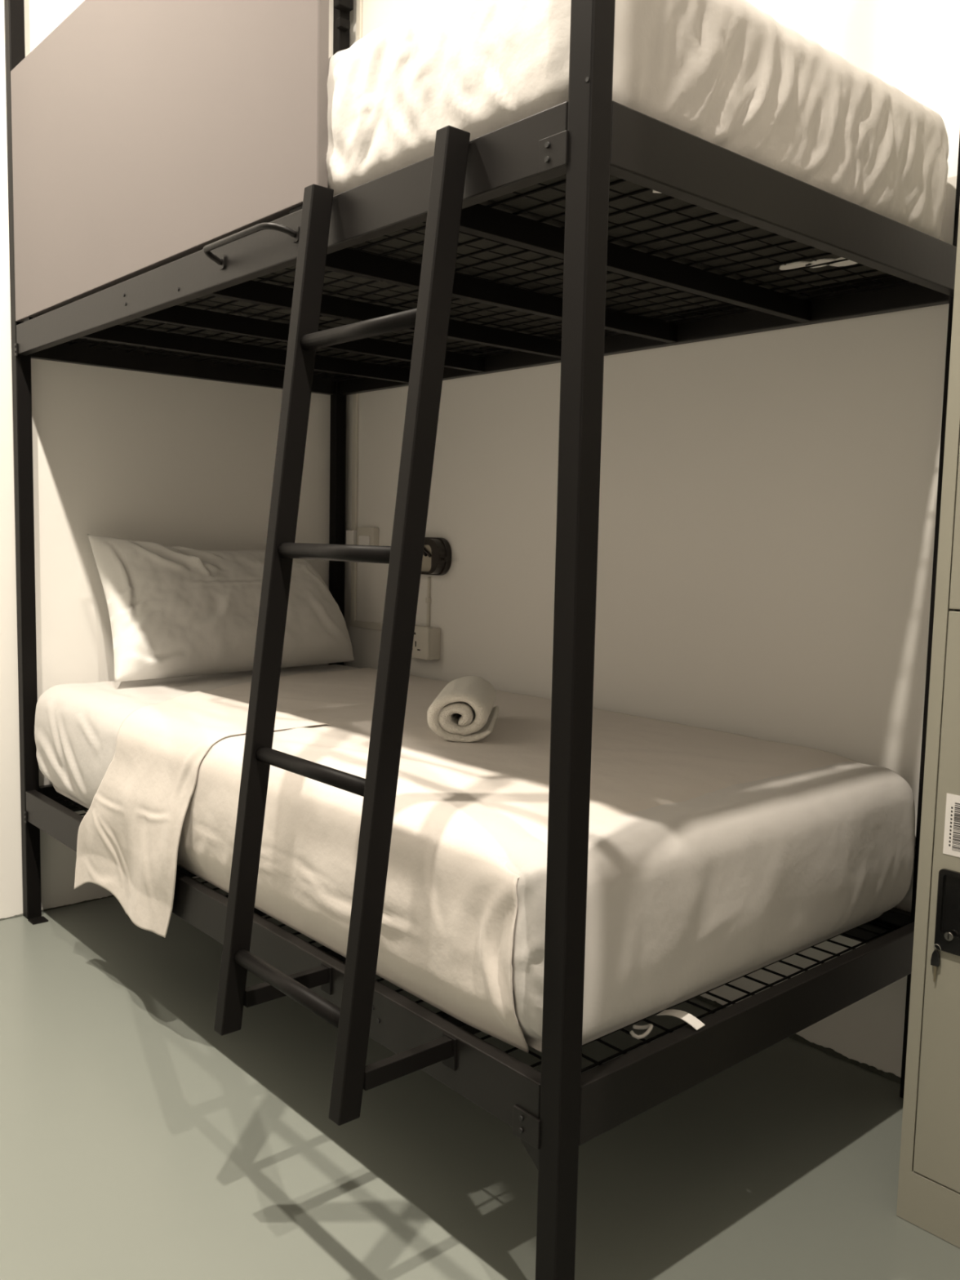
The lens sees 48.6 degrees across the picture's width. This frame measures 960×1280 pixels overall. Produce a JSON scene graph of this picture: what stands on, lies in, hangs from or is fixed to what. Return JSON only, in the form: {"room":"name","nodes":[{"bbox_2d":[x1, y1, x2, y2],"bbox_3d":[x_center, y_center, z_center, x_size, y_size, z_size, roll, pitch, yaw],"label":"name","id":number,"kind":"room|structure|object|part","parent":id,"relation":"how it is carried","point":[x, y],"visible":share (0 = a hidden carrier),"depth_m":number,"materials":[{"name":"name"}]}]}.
{"room":"dormitory","nodes":[
{"label":"dormitory","id":0,"kind":"room"},
{"bbox_2d":[0,0,333,918],"bbox_3d":[-1.971,-0.823,2.078,4.216,3.220,0.100,-4,7,-41],"label":"wall","id":1,"kind":"structure","parent":0,"point":[167,460],"depth_m":2.89,"materials":[{"name":"paint"}]},
{"bbox_2d":[0,877,200,919],"bbox_3d":[-1.437,0.747,2.656,2.600,0.006,0.006,-4,7,-41],"label":"trim","id":2,"kind":"structure","parent":1,"relation":"attached to","point":[84,901],"depth_m":2.92,"materials":[{"name":"grey paint"}]},
{"bbox_2d":[0,878,959,1279],"bbox_3d":[-0.295,1.055,0.291,4.216,0.100,5.304,-4,7,-41],"label":"floor","id":3,"kind":"structure","parent":0,"point":[140,1140],"depth_m":1.78,"materials":[{"name":"grey concrete"}]},
{"bbox_2d":[4,0,959,1279],"bbox_3d":[-0.232,-0.579,2.228,1.183,2.780,2.003,-4,7,-41],"label":"bunk bed","id":4,"kind":"object","parent":3,"relation":"on","point":[143,136],"visible":0.81,"depth_m":1.63,"materials":[{"name":"black metal"}]},
{"bbox_3d":[-1.167,-0.645,2.708,0.037,2.780,0.037,-4,7,-41],"label":"post","id":5,"kind":"part","parent":4,"relation":"part of","materials":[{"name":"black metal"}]},
{"bbox_3d":[-1.167,0.740,2.806,0.040,0.004,0.040,-4,7,-41],"label":"foot plate","id":6,"kind":"part","parent":4,"relation":"part of","materials":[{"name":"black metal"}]},
{"bbox_3d":[-0.833,0.409,3.131,0.921,0.079,0.025,-4,7,-41],"label":"rail","id":7,"kind":"part","parent":4,"relation":"part of","materials":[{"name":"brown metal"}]},
{"bbox_3d":[-0.693,-1.037,2.122,0.019,0.599,1.393,-4,7,-41],"label":"privacy panel","id":8,"kind":"part","parent":4,"relation":"part of","materials":[{"name":"beige wood"}]},
{"bbox_3d":[-0.807,-0.780,3.015,0.921,0.072,0.025,-4,7,-41],"label":"rail","id":9,"kind":"part","parent":4,"relation":"part of","materials":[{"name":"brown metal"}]},
{"bbox_3d":[-0.385,-0.650,1.749,0.046,0.029,0.264,-4,7,-41],"label":"grab handle","id":10,"kind":"part","parent":4,"relation":"part of","materials":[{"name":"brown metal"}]},
{"bbox_3d":[-0.548,0.517,2.074,0.025,0.079,1.923,-4,7,-41],"label":"rail","id":11,"kind":"part","parent":4,"relation":"part of","materials":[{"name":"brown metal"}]},
{"bbox_3d":[-0.523,-0.671,1.959,0.025,0.072,1.923,-4,7,-41],"label":"rail","id":12,"kind":"part","parent":4,"relation":"part of","materials":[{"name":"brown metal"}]},
{"bbox_3d":[-0.247,0.544,1.708,0.004,0.045,0.028,-4,7,-41],"label":"strut plate","id":13,"kind":"part","parent":4,"relation":"part of","materials":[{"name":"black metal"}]},
{"bbox_3d":[-0.445,-0.691,3.337,0.037,2.780,0.037,-4,7,-41],"label":"post","id":14,"kind":"part","parent":4,"relation":"part of","materials":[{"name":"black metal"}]},
{"bbox_3d":[-0.042,0.571,1.476,0.004,0.045,0.028,-4,7,-41],"label":"strut plate","id":15,"kind":"part","parent":4,"relation":"part of","materials":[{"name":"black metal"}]},
{"bbox_2d":[34,664,915,1052],"bbox_3d":[-0.172,0.312,2.349,0.968,0.297,1.944,-4,7,-41],"label":"mattress","id":16,"kind":"object","parent":4,"relation":"on","point":[686,900],"visible":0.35,"depth_m":1.61,"materials":[{"name":"grey fabric"}]},
{"bbox_2d":[87,533,355,682],"bbox_3d":[-0.694,-0.103,2.995,0.776,0.375,0.256,-4,7,-41],"label":"pillow","id":17,"kind":"object","parent":16,"relation":"on","point":[176,611],"visible":0.86,"depth_m":2.85,"materials":[{"name":"white fabric"}]},
{"bbox_2d":[73,667,860,1053],"bbox_3d":[-0.158,0.390,2.285,0.958,0.453,1.636,-4,7,-41],"label":"sheet","id":18,"kind":"object","parent":16,"relation":"on","point":[167,797],"visible":0.77,"depth_m":1.86,"materials":[{"name":"white fabric"}]},
{"bbox_2d":[426,675,498,742],"bbox_3d":[-0.029,0.133,2.166,0.126,0.094,0.302,2,6,4],"label":"rolled towel","id":19,"kind":"object","parent":18,"relation":"on","point":[463,711],"visible":1,"depth_m":2.02,"materials":[{"name":"white fabric"}]},
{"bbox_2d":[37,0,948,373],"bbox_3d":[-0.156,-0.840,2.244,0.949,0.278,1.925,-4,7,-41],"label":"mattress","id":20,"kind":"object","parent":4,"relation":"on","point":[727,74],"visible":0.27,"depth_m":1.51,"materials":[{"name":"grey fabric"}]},
{"bbox_3d":[0.124,-0.475,1.239,0.037,2.780,0.037,-4,7,-41],"label":"post","id":21,"kind":"part","parent":4,"relation":"part of","materials":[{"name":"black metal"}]},
{"bbox_3d":[0.206,-0.718,2.595,0.025,0.072,1.923,-4,7,-41],"label":"rail","id":22,"kind":"part","parent":4,"relation":"part of","materials":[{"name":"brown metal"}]},
{"bbox_3d":[0.465,0.580,1.654,0.921,0.079,0.025,-4,7,-41],"label":"rail","id":23,"kind":"part","parent":4,"relation":"part of","materials":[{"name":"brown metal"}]},
{"bbox_3d":[0.491,-0.609,1.539,0.921,0.072,0.025,-4,7,-41],"label":"rail","id":24,"kind":"part","parent":4,"relation":"part of","materials":[{"name":"brown metal"}]},
{"bbox_3d":[0.181,0.471,2.710,0.025,0.079,1.923,-4,7,-41],"label":"rail","id":25,"kind":"part","parent":4,"relation":"part of","materials":[{"name":"brown metal"}]},
{"bbox_3d":[0.846,-0.521,1.868,0.037,2.780,0.037,-4,7,-41],"label":"post","id":26,"kind":"part","parent":4,"relation":"part of","materials":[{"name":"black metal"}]},
{"bbox_2d":[896,207,959,1248],"bbox_3d":[0.934,-0.021,1.543,0.400,1.849,0.380,-4,7,-41],"label":"locker","id":27,"kind":"object","parent":3,"relation":"on","point":[928,1198],"visible":1,"depth_m":1.57,"materials":[{"name":"metal"}]},
{"bbox_2d":[930,943,941,982],"bbox_3d":[0.676,0.479,1.577,0.007,0.060,0.014,-4,7,-41],"label":"key","id":28,"kind":"object","parent":27,"relation":"hanging from","point":[935,957],"visible":1,"depth_m":1.58,"materials":[{"name":"black plastic"}]},
{"bbox_3d":[0.676,0.496,1.580,0.002,0.025,0.006,-4,7,-41],"label":"blade","id":29,"kind":"part","parent":28,"relation":"part of","materials":[{"name":"silver metal"}]},
{"bbox_3d":[0.788,0.399,1.464,0.018,0.858,0.337,-4,7,-41],"label":"door","id":30,"kind":"part","parent":27,"relation":"part of","materials":[{"name":"metal"}]},
{"bbox_3d":[0.704,0.400,1.543,0.006,0.122,0.082,-4,7,-41],"label":"recessed handle","id":31,"kind":"part","parent":27,"relation":"part of","materials":[{"name":"black plastic"}]},
{"bbox_3d":[0.807,-0.461,1.380,0.018,0.864,0.337,-4,7,-41],"label":"door","id":32,"kind":"part","parent":27,"relation":"part of","materials":[{"name":"metal"}]},
{"bbox_2d":[343,0,959,1077],"bbox_3d":[1.290,-0.695,1.481,0.100,3.220,5.104,-4,7,-41],"label":"wall","id":33,"kind":"structure","parent":0,"point":[768,500],"depth_m":2.27,"materials":[{"name":"paint"}]},
{"bbox_2d":[350,0,382,630],"bbox_3d":[-0.298,-1.031,3.192,0.013,2.009,0.301,-4,7,-41],"label":"conduit","id":34,"kind":"object","parent":33,"relation":"attached to","point":[353,622],"visible":0.44,"depth_m":3.33,"materials":[{"name":"beige plastic"}]},
{"bbox_2d":[346,530,356,545],"bbox_3d":[-0.405,-0.322,3.349,0.016,0.046,0.040,-4,7,-41],"label":"junction","id":35,"kind":"object","parent":34,"relation":"attached to","point":[351,535],"visible":0.79,"depth_m":3.34,"materials":[{"name":"white plastic"}]},
{"bbox_2d":[356,527,378,546],"bbox_3d":[-0.349,-0.313,3.292,0.026,0.072,0.088,-4,7,-41],"label":"switch box","id":36,"kind":"object","parent":33,"relation":"attached to","point":[365,535],"visible":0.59,"depth_m":3.27,"materials":[{"name":"beige plastic"}]},
{"bbox_2d":[358,535,369,545],"bbox_3d":[-0.357,-0.305,3.286,0.005,0.034,0.056,-4,7,-41],"label":"rocker switch","id":37,"kind":"object","parent":36,"relation":"attached to","point":[362,540],"depth_m":3.28,"materials":[{"name":"white plastic"}]},
{"bbox_2d":[411,624,440,660],"bbox_3d":[-0.174,0.005,3.096,0.050,0.095,0.127,-4,7,-41],"label":"box","id":38,"kind":"object","parent":33,"relation":"attached to","point":[426,641],"visible":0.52,"depth_m":3.05,"materials":[{"name":"beige plastic"}]},
{"bbox_3d":[-0.188,0.006,3.083,0.008,0.094,0.127,-4,7,-41],"label":"plate","id":39,"kind":"part","parent":38,"relation":"part of","materials":[{"name":"beige plastic"}]},
{"bbox_2d":[425,577,431,626],"bbox_3d":[-0.150,-0.111,3.089,0.013,0.144,0.013,-4,7,-41],"label":"conduit","id":40,"kind":"object","parent":33,"relation":"attached to","point":[428,600],"visible":1,"depth_m":3.09,"materials":[{"name":"beige plastic"}]},
{"bbox_2d":[420,537,451,575],"bbox_3d":[-0.159,-0.242,3.063,0.048,0.108,0.214,-4,7,-41],"label":"wall lamp","id":41,"kind":"object","parent":33,"relation":"attached to","point":[437,554],"visible":0.52,"depth_m":3.00,"materials":[{"name":"black metal"}]},
{"bbox_3d":[-0.099,-0.227,2.987,0.012,0.012,0.020,-4,7,-41],"label":"tilt knob","id":42,"kind":"part","parent":41,"relation":"part of","materials":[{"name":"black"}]},
{"bbox_2d":[695,995,901,1084],"bbox_3d":[0.390,0.795,2.536,0.009,0.012,2.600,-4,7,-41],"label":"trim","id":43,"kind":"structure","parent":33,"relation":"attached to","point":[891,1076],"depth_m":2.16,"materials":[{"name":"grey paint"}]}
]}

